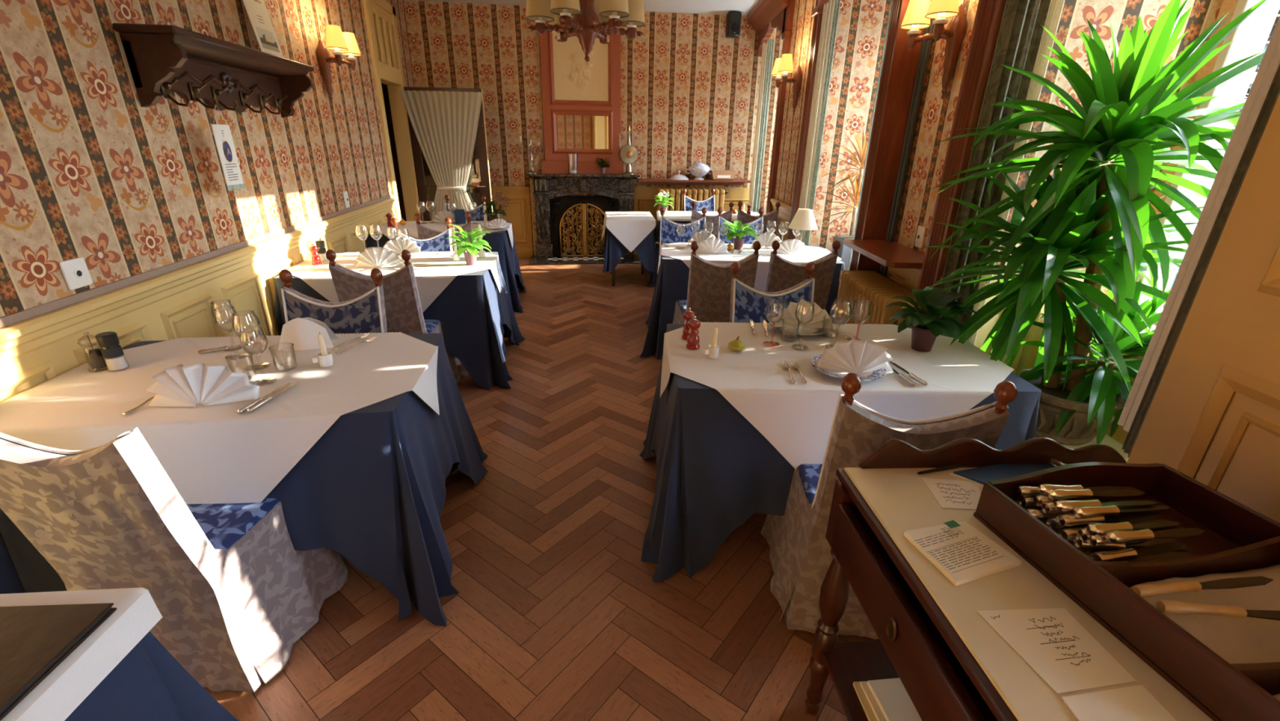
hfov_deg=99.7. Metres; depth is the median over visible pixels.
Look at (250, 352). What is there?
tumbler
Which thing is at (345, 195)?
wall socket
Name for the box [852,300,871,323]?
bowl
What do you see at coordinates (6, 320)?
trim
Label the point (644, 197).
trim
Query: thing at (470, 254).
potted plant
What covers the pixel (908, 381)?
table knife
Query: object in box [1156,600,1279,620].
table knife
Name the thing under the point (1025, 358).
trim
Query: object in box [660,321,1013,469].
tablecloth
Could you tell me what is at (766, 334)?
table knife
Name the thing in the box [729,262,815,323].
dining chair
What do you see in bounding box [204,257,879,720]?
floor
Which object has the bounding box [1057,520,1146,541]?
table knife
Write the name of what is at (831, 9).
curtain
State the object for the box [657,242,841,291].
tablecloth
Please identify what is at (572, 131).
mirror
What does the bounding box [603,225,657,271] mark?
tablecloth
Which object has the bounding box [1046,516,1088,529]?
table knife
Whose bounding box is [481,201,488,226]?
candle holder
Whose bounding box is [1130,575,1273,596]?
table knife
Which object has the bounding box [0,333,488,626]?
tablecloth
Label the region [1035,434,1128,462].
plant stand
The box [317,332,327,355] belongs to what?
candle
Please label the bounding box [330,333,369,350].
fork
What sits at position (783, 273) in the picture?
dining chair
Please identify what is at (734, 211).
gourd
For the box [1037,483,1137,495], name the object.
table knife
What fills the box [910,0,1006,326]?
trim
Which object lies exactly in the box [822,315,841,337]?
tumbler
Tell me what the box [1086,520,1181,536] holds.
table knife
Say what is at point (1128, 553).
table knife
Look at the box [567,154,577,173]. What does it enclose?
glass vase
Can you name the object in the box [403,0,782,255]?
wall
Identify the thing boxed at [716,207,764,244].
dining chair
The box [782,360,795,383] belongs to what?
fork
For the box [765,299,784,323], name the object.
bowl
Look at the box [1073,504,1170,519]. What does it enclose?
table knife
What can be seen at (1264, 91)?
door frame
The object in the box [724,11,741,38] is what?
loudspeaker
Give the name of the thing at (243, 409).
table knife
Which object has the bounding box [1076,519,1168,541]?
table knife
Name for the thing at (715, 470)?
tablecloth
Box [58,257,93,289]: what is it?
wall socket
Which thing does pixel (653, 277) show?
tablecloth
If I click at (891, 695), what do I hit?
folder
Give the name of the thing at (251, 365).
wine glass
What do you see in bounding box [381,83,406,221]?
wall
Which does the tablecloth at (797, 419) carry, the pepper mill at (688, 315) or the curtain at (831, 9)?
the pepper mill at (688, 315)
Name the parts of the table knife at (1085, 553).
handle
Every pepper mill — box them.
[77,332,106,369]
[309,243,321,265]
[386,212,393,226]
[681,307,695,340]
[685,315,700,349]
[746,203,751,214]
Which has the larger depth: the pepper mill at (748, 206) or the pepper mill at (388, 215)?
the pepper mill at (748, 206)
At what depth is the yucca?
1.95 m
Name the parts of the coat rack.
panel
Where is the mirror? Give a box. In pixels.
[555,115,608,149]
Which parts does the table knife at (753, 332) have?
blade, handle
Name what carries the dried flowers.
on the tablecloth at (411, 226)
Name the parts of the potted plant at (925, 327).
pot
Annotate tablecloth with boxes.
[0,332,439,503]
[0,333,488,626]
[0,586,162,720]
[64,631,238,720]
[273,251,524,389]
[287,251,500,312]
[365,221,526,312]
[368,221,513,247]
[600,211,656,252]
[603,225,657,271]
[639,323,1041,582]
[640,243,844,359]
[648,219,733,286]
[656,210,759,222]
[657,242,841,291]
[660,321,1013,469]
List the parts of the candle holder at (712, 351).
handle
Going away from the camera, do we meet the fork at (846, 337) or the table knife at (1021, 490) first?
the table knife at (1021, 490)
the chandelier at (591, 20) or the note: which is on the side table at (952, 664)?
the note
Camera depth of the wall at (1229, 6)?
2.29 m
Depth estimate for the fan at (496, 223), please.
5.10 m
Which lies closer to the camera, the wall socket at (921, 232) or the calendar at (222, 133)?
the calendar at (222, 133)
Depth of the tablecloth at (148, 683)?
1.02 m
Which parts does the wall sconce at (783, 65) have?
lamp shade, arm, lamp shade, arm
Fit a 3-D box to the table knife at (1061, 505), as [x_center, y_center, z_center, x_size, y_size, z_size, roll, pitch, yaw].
[0.898,0.273,1.038,0.220,0.025,0.024,-2,22,-8]
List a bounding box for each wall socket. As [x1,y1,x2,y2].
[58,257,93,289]
[342,191,350,208]
[914,225,925,248]
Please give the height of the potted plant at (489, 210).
0.231 m
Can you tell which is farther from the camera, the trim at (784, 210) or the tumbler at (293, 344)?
the trim at (784, 210)
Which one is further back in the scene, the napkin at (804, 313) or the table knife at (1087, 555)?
the napkin at (804, 313)
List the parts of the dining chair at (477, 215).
panel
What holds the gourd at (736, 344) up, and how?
on the tablecloth at (797, 419)
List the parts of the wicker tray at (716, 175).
label plate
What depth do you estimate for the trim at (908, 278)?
3.31 m
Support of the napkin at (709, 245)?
on the tablecloth at (813, 253)
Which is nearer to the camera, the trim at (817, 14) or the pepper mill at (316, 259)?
the pepper mill at (316, 259)
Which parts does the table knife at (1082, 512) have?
handle, blade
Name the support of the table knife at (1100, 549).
in the tray at (1237, 537)
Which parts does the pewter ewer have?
spout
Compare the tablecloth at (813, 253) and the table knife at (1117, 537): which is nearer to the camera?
the table knife at (1117, 537)
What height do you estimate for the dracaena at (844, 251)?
1.670 m
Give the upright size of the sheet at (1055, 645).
0.002 m
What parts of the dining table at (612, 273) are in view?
leg, leg, leg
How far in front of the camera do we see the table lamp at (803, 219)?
4.18 m
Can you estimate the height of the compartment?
0.068 m
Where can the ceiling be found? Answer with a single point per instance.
(692, 6)
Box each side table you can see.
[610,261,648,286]
[804,436,1213,720]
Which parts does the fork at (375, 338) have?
handle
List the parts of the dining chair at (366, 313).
panel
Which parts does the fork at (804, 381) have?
handle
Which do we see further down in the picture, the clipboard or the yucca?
the clipboard
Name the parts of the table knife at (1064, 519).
handle, blade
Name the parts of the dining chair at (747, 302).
panel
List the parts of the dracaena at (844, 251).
stem, stem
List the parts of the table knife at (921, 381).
blade, handle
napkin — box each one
[146,362,259,406]
[277,317,339,351]
[355,247,402,267]
[768,298,833,330]
[816,338,893,373]
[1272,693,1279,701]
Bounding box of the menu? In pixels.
[0,602,116,720]
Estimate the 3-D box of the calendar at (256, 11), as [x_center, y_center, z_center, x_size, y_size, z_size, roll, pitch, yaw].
[-2.248,-1.985,3.221,0.061,0.356,0.270,-2,22,-7]
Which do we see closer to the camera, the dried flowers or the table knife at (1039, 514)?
the table knife at (1039, 514)
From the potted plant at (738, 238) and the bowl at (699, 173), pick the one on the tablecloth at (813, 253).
the potted plant at (738, 238)
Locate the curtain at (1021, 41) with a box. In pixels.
[936,0,1065,345]
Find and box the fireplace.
[526,173,640,264]
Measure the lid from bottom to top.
0.115 m
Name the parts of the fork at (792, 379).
handle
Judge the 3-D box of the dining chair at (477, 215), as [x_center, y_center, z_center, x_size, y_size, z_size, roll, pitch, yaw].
[-1.851,-1.170,5.573,0.556,0.975,0.666,1,22,0]
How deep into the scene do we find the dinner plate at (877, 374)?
1.98 m
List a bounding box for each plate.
[488,226,509,229]
[768,320,829,335]
[810,354,886,380]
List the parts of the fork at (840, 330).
handle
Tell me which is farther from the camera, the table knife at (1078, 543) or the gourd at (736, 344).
the gourd at (736, 344)
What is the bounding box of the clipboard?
[948,457,1066,488]
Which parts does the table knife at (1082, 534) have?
handle, blade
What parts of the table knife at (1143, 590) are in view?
handle, blade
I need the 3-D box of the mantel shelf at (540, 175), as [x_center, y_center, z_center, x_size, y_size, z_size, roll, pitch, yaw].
[-0.749,-2.455,7.192,1.480,0.055,0.260,-2,22,-7]
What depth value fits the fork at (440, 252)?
3.92 m
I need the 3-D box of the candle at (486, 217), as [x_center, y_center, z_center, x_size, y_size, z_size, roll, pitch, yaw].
[-1.478,-1.404,5.167,0.021,0.228,0.021,-2,22,-7]
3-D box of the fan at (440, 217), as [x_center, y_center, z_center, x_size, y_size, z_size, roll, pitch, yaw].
[-1.933,-1.431,5.375,0.264,0.122,0.081,-2,22,-7]
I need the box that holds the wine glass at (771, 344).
[763,299,784,346]
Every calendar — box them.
[210,105,244,191]
[242,0,284,57]
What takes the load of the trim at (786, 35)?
attached to the wall at (862, 24)
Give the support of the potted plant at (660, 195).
on the tablecloth at (677, 215)
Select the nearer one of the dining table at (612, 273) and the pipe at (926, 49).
the pipe at (926, 49)
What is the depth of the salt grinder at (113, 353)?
1.91 m
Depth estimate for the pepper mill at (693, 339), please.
2.20 m
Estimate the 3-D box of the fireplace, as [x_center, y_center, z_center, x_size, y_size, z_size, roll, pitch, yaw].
[-0.741,-1.910,7.274,1.520,1.125,0.520,-2,22,-7]
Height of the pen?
0.009 m
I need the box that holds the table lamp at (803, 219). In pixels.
[788,208,817,250]
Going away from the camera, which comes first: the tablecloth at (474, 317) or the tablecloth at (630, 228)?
the tablecloth at (474, 317)
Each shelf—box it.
[526,173,639,178]
[636,178,750,185]
[822,640,899,720]
[843,239,924,270]
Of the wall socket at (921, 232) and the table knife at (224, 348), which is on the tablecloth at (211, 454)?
the table knife at (224, 348)
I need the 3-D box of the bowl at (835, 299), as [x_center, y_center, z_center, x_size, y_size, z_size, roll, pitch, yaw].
[0.817,-0.194,2.197,0.084,0.106,0.084,-10,25,-25]
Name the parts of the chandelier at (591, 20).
lamp shade, trim, arm, lamp shade, lamp shade, trim, arm, arm, lamp shade, arm, arm, lamp shade, trim, arm, lamp shade, trim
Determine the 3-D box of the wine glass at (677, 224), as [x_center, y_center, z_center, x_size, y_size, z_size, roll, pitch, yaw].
[0.322,-0.986,4.282,0.076,0.191,0.076,-19,29,-40]
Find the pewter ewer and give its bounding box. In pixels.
[618,124,638,174]
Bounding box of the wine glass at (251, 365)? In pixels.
[231,310,270,366]
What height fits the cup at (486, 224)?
0.045 m
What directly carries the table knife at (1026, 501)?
in the tray at (1237, 537)
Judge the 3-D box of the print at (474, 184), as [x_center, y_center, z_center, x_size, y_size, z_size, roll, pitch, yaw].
[-1.995,-2.144,6.570,0.080,0.040,0.002,-1,22,-5]
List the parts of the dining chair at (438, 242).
panel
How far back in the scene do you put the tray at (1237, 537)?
0.96 m
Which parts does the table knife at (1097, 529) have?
handle, blade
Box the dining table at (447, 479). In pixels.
[444,474,449,485]
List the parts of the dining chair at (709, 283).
seat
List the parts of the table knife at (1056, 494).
handle, blade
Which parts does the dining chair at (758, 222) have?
panel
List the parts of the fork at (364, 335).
handle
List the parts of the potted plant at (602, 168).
pot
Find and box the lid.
[668,170,688,180]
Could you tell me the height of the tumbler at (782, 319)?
0.086 m
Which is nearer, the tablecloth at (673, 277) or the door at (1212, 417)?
the door at (1212, 417)
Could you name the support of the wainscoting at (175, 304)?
attached to the wall at (100, 176)
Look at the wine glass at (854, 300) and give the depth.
2.26 m
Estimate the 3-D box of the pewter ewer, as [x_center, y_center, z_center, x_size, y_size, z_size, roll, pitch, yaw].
[-0.152,-2.774,7.123,0.261,0.605,0.148,-2,22,-7]
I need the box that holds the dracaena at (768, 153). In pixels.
[748,153,771,204]
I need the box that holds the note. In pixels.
[921,477,980,509]
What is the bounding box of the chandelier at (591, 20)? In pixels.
[525,0,645,62]
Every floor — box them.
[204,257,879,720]
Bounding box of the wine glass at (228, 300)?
[210,299,240,346]
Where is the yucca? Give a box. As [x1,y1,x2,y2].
[920,0,1266,445]
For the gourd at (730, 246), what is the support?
on the tablecloth at (813, 253)
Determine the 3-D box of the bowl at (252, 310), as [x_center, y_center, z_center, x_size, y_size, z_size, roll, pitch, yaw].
[-1.400,-0.119,1.924,0.084,0.106,0.084,18,27,35]
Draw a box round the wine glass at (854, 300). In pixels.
[847,300,871,342]
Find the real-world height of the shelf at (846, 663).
0.020 m
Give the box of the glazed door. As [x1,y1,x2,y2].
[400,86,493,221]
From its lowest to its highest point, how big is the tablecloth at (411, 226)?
0.451 m
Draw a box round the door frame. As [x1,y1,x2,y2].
[1117,15,1279,457]
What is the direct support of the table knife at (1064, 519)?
in the tray at (1237, 537)
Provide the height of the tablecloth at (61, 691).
0.136 m
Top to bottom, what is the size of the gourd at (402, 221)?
0.066 m
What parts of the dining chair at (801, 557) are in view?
seat, panel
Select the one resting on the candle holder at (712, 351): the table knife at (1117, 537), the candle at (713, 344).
the candle at (713, 344)
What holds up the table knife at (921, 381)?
on the tablecloth at (797, 419)
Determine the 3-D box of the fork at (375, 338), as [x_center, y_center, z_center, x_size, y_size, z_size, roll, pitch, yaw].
[-1.151,-0.066,2.191,0.025,0.014,0.193,10,24,21]
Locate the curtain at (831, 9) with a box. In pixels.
[795,0,840,245]
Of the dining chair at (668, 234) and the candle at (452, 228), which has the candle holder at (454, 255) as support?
the candle at (452, 228)
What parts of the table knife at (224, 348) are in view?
handle, blade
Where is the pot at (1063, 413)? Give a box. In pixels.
[1015,368,1125,445]
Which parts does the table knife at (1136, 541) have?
handle, blade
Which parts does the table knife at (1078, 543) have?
handle, blade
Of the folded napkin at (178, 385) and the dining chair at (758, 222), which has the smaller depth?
the folded napkin at (178, 385)
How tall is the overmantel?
1.905 m
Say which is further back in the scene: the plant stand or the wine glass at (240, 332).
the plant stand
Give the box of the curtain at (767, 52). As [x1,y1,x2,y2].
[748,39,774,213]
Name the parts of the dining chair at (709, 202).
panel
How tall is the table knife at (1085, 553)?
0.025 m
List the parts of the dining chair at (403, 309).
seat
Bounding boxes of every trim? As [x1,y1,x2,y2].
[0,194,392,328]
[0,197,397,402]
[362,0,421,222]
[490,186,533,257]
[633,186,750,254]
[746,0,788,56]
[765,0,795,214]
[770,198,791,241]
[787,0,823,239]
[817,0,828,8]
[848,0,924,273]
[886,266,920,292]
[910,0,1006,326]
[940,275,1115,373]
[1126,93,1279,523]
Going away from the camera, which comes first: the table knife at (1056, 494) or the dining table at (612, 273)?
the table knife at (1056, 494)
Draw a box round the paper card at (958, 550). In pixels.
[903,520,1021,586]
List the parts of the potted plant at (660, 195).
pot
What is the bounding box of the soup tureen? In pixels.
[684,159,712,179]
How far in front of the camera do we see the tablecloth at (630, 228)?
5.88 m
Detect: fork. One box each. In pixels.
[120,396,154,414]
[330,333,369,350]
[334,336,377,353]
[420,252,444,257]
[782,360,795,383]
[791,361,808,383]
[832,328,852,340]
[835,328,860,340]
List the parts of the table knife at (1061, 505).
handle, blade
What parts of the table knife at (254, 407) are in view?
handle, blade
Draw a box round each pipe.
[879,0,931,275]
[882,18,935,277]
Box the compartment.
[1128,564,1279,663]
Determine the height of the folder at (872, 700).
0.010 m
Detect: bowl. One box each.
[210,299,235,324]
[231,310,261,341]
[239,327,267,355]
[688,168,710,179]
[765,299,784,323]
[795,301,814,324]
[830,298,852,325]
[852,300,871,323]
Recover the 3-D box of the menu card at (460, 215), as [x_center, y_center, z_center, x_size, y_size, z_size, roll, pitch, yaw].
[-1.784,-1.425,5.352,0.100,0.137,0.042,-9,24,-23]
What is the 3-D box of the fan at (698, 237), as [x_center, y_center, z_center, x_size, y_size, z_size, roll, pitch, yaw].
[0.509,-0.992,4.392,0.264,0.122,0.081,-2,22,-7]
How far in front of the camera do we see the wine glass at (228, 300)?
2.10 m
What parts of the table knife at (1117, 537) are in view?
handle, blade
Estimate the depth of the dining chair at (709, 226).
5.55 m
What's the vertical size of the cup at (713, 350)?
0.045 m
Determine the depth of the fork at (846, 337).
2.37 m
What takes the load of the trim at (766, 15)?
attached to the wall at (862, 24)
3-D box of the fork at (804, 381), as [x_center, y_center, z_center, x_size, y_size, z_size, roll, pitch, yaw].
[0.590,0.041,1.997,0.025,0.014,0.193,2,22,2]
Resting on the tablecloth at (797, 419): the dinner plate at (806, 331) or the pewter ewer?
the dinner plate at (806, 331)
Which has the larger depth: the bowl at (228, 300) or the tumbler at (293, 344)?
the bowl at (228, 300)
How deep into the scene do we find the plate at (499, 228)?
5.10 m
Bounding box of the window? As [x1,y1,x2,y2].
[1136,0,1272,333]
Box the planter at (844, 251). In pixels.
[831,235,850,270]
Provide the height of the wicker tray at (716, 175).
0.120 m
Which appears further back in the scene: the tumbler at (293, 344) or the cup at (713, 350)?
the cup at (713, 350)
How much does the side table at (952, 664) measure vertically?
0.898 m
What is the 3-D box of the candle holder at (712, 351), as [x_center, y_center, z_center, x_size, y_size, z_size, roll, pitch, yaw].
[0.281,-0.074,2.114,0.065,0.130,0.046,-7,23,-18]
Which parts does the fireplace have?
door, door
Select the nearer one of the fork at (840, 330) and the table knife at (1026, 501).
the table knife at (1026, 501)
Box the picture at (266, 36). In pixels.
[255,26,279,53]
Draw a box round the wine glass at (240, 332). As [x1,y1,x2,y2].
[239,327,272,381]
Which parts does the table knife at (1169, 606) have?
handle, blade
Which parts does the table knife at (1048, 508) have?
handle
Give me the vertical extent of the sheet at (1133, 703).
0.003 m
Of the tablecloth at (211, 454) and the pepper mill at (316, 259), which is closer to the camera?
the tablecloth at (211, 454)
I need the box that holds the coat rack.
[112,22,313,118]
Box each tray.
[708,169,736,180]
[973,462,1279,720]
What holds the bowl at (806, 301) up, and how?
on the wine glass at (806, 301)
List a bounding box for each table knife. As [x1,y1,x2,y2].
[197,341,266,354]
[236,382,291,413]
[246,381,298,413]
[749,319,755,335]
[763,320,768,337]
[889,360,928,386]
[891,367,915,386]
[1012,498,1041,509]
[1014,484,1042,496]
[1018,496,1041,507]
[1025,508,1073,519]
[1033,494,1074,506]
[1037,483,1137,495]
[1040,520,1119,528]
[1041,502,1142,514]
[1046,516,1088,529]
[1047,488,1145,500]
[1053,498,1158,512]
[1056,511,1160,526]
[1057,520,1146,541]
[1070,540,1146,552]
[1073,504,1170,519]
[1073,536,1188,551]
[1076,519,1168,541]
[1083,546,1136,555]
[1084,553,1127,561]
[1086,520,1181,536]
[1086,525,1183,546]
[1090,541,1184,561]
[1092,548,1106,552]
[1105,527,1204,544]
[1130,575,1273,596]
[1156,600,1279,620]
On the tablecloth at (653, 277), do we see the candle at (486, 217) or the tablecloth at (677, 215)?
the tablecloth at (677, 215)
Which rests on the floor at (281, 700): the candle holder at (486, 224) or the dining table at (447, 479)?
the dining table at (447, 479)
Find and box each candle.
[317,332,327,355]
[451,226,457,253]
[478,224,483,251]
[483,201,487,222]
[711,326,717,347]
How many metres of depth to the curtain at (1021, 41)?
2.33 m
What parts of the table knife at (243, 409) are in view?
handle, blade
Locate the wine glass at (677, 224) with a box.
[675,223,685,248]
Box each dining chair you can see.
[0,426,347,692]
[279,267,387,333]
[324,249,461,382]
[391,217,460,365]
[413,212,472,251]
[444,195,485,221]
[657,206,706,271]
[672,240,760,323]
[682,188,715,211]
[690,200,733,238]
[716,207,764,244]
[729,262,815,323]
[736,200,780,234]
[760,373,1017,639]
[764,240,840,309]
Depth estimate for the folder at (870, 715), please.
1.32 m
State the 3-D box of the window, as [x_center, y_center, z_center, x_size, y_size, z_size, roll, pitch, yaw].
[2.296,-0.812,1.806,0.350,1.745,1.220,1,22,0]
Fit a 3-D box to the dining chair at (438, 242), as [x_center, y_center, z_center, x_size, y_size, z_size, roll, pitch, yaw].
[-1.605,-0.502,3.939,0.556,0.975,0.666,-2,22,-7]
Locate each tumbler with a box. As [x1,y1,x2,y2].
[224,351,256,378]
[268,344,297,371]
[780,319,799,341]
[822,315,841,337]
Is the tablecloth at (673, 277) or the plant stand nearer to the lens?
the plant stand
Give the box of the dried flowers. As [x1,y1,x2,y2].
[488,191,510,218]
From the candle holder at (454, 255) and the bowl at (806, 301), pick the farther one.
the candle holder at (454, 255)
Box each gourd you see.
[399,217,406,224]
[726,242,733,249]
[727,336,745,351]
[732,208,737,213]
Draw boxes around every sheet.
[976,608,1136,693]
[1061,684,1176,720]
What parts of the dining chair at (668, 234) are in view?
panel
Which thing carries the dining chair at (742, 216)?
on the floor at (281, 700)
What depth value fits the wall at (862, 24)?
3.33 m
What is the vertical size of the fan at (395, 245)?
0.129 m
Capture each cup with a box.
[317,351,333,367]
[452,253,460,261]
[478,250,485,257]
[484,222,488,226]
[706,344,719,358]
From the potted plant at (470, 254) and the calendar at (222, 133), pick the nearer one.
the calendar at (222, 133)
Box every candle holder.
[311,332,333,367]
[449,226,460,261]
[476,224,485,257]
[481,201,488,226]
[702,326,719,358]
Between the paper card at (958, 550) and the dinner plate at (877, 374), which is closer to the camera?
the paper card at (958, 550)
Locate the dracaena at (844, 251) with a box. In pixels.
[817,128,867,270]
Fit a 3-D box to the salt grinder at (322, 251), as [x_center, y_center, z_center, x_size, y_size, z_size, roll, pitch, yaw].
[-2.165,-0.748,3.673,0.060,0.132,0.060,-2,22,-7]
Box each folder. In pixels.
[853,681,877,720]
[859,680,886,720]
[866,677,922,720]
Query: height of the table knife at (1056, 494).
0.026 m
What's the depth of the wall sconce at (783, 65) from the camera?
5.17 m
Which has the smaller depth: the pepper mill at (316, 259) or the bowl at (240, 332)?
the bowl at (240, 332)
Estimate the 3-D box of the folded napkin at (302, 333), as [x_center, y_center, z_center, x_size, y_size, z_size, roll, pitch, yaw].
[-1.340,-0.117,2.168,0.200,0.120,0.108,-4,23,-12]
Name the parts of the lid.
lid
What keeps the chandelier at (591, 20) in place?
hanging from the ceiling
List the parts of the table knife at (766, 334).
blade, handle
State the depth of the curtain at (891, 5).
3.47 m
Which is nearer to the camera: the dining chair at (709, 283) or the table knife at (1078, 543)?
the table knife at (1078, 543)
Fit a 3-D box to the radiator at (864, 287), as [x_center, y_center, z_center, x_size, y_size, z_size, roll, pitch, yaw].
[1.436,-0.094,3.360,0.240,0.770,0.812,1,22,0]
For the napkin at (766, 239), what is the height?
0.122 m
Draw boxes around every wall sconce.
[315,24,361,104]
[770,53,802,115]
[900,0,967,99]
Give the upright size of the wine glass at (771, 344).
0.186 m
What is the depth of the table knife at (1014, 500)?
1.11 m
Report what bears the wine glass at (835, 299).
on the tablecloth at (797, 419)
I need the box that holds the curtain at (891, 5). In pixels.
[847,0,893,270]
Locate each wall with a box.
[0,0,414,317]
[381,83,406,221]
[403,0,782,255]
[774,0,1222,275]
[1092,0,1279,444]
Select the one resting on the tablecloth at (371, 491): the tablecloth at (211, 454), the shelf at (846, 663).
the tablecloth at (211, 454)
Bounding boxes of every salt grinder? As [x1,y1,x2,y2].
[95,331,128,370]
[315,240,328,261]
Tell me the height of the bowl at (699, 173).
0.140 m
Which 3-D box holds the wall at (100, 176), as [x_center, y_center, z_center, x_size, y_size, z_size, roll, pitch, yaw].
[-2.144,-0.709,1.726,0.140,3.030,11.250,-2,22,-7]
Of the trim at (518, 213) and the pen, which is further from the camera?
the trim at (518, 213)
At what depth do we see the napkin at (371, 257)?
3.50 m
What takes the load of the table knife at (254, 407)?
on the tablecloth at (211, 454)
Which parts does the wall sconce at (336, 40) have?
arm, lamp shade, trim, arm, lamp shade, trim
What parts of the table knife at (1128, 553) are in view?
handle, blade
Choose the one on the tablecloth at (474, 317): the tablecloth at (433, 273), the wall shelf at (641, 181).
the tablecloth at (433, 273)
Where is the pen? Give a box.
[917,463,968,474]
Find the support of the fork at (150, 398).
on the tablecloth at (211, 454)
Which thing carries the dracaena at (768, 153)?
on the floor at (281, 700)
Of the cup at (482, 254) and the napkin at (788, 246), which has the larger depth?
the napkin at (788, 246)
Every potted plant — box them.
[444,224,492,265]
[482,200,506,221]
[595,157,610,173]
[653,191,673,214]
[722,220,757,249]
[885,286,978,351]
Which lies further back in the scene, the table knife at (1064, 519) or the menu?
the table knife at (1064, 519)
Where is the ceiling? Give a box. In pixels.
[408,0,759,16]
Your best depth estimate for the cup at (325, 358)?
1.98 m
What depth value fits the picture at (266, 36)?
3.24 m
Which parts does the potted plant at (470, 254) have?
pot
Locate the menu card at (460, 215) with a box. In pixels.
[453,208,466,224]
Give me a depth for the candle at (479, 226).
3.81 m
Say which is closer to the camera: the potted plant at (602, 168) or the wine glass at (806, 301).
the wine glass at (806, 301)
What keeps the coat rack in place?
attached to the wall at (100, 176)
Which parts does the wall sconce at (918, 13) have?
trim, bulb, lamp shade, arm, trim, bulb, lamp shade, arm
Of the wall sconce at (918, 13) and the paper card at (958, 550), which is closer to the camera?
the paper card at (958, 550)
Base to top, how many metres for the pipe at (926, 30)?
3.030 m
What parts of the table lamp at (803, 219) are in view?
lamp shade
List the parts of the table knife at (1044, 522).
handle, blade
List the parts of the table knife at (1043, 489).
handle, blade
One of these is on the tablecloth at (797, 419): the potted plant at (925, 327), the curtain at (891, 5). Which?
the potted plant at (925, 327)
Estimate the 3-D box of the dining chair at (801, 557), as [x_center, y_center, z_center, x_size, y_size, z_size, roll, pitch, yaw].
[0.771,0.380,1.862,0.556,0.975,0.666,3,22,5]
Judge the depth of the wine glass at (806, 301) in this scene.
2.20 m
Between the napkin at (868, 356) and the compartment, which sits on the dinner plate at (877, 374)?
the napkin at (868, 356)
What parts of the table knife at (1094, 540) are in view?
handle, blade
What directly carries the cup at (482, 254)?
on the candle holder at (482, 254)
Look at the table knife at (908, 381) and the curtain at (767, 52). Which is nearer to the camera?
the table knife at (908, 381)
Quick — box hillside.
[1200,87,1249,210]
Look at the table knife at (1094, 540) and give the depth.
0.96 m
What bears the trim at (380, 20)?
attached to the wall at (100, 176)
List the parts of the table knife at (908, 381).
handle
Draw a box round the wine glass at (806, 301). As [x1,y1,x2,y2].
[793,301,814,346]
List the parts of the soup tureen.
lid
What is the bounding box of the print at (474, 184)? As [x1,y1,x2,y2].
[472,182,479,186]
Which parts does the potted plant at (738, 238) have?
pot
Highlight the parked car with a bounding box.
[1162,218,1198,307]
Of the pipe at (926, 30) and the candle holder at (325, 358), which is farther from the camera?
the pipe at (926, 30)
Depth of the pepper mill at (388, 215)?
5.08 m
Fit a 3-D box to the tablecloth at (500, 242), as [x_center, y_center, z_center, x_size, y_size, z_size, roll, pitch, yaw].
[-1.831,-0.946,5.353,1.346,0.739,1.008,-2,22,-7]
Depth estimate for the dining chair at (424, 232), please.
4.36 m
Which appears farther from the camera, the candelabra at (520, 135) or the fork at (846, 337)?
the candelabra at (520, 135)
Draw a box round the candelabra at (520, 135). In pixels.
[518,135,539,173]
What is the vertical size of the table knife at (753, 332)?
0.018 m
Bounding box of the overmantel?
[538,15,623,173]
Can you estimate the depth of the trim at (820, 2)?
4.48 m
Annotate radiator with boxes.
[656,188,728,222]
[833,270,915,325]
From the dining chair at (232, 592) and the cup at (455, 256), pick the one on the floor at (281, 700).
the dining chair at (232, 592)
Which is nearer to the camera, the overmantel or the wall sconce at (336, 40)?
the wall sconce at (336, 40)
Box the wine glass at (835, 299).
[825,298,852,347]
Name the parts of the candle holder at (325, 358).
handle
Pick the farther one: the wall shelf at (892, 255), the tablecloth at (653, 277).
the tablecloth at (653, 277)
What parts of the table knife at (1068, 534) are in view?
handle, blade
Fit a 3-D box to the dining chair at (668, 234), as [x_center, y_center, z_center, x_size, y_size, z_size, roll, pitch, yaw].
[0.379,-0.846,4.864,0.556,0.975,0.666,2,22,2]
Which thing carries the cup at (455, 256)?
on the candle holder at (454, 255)
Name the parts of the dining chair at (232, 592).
panel, seat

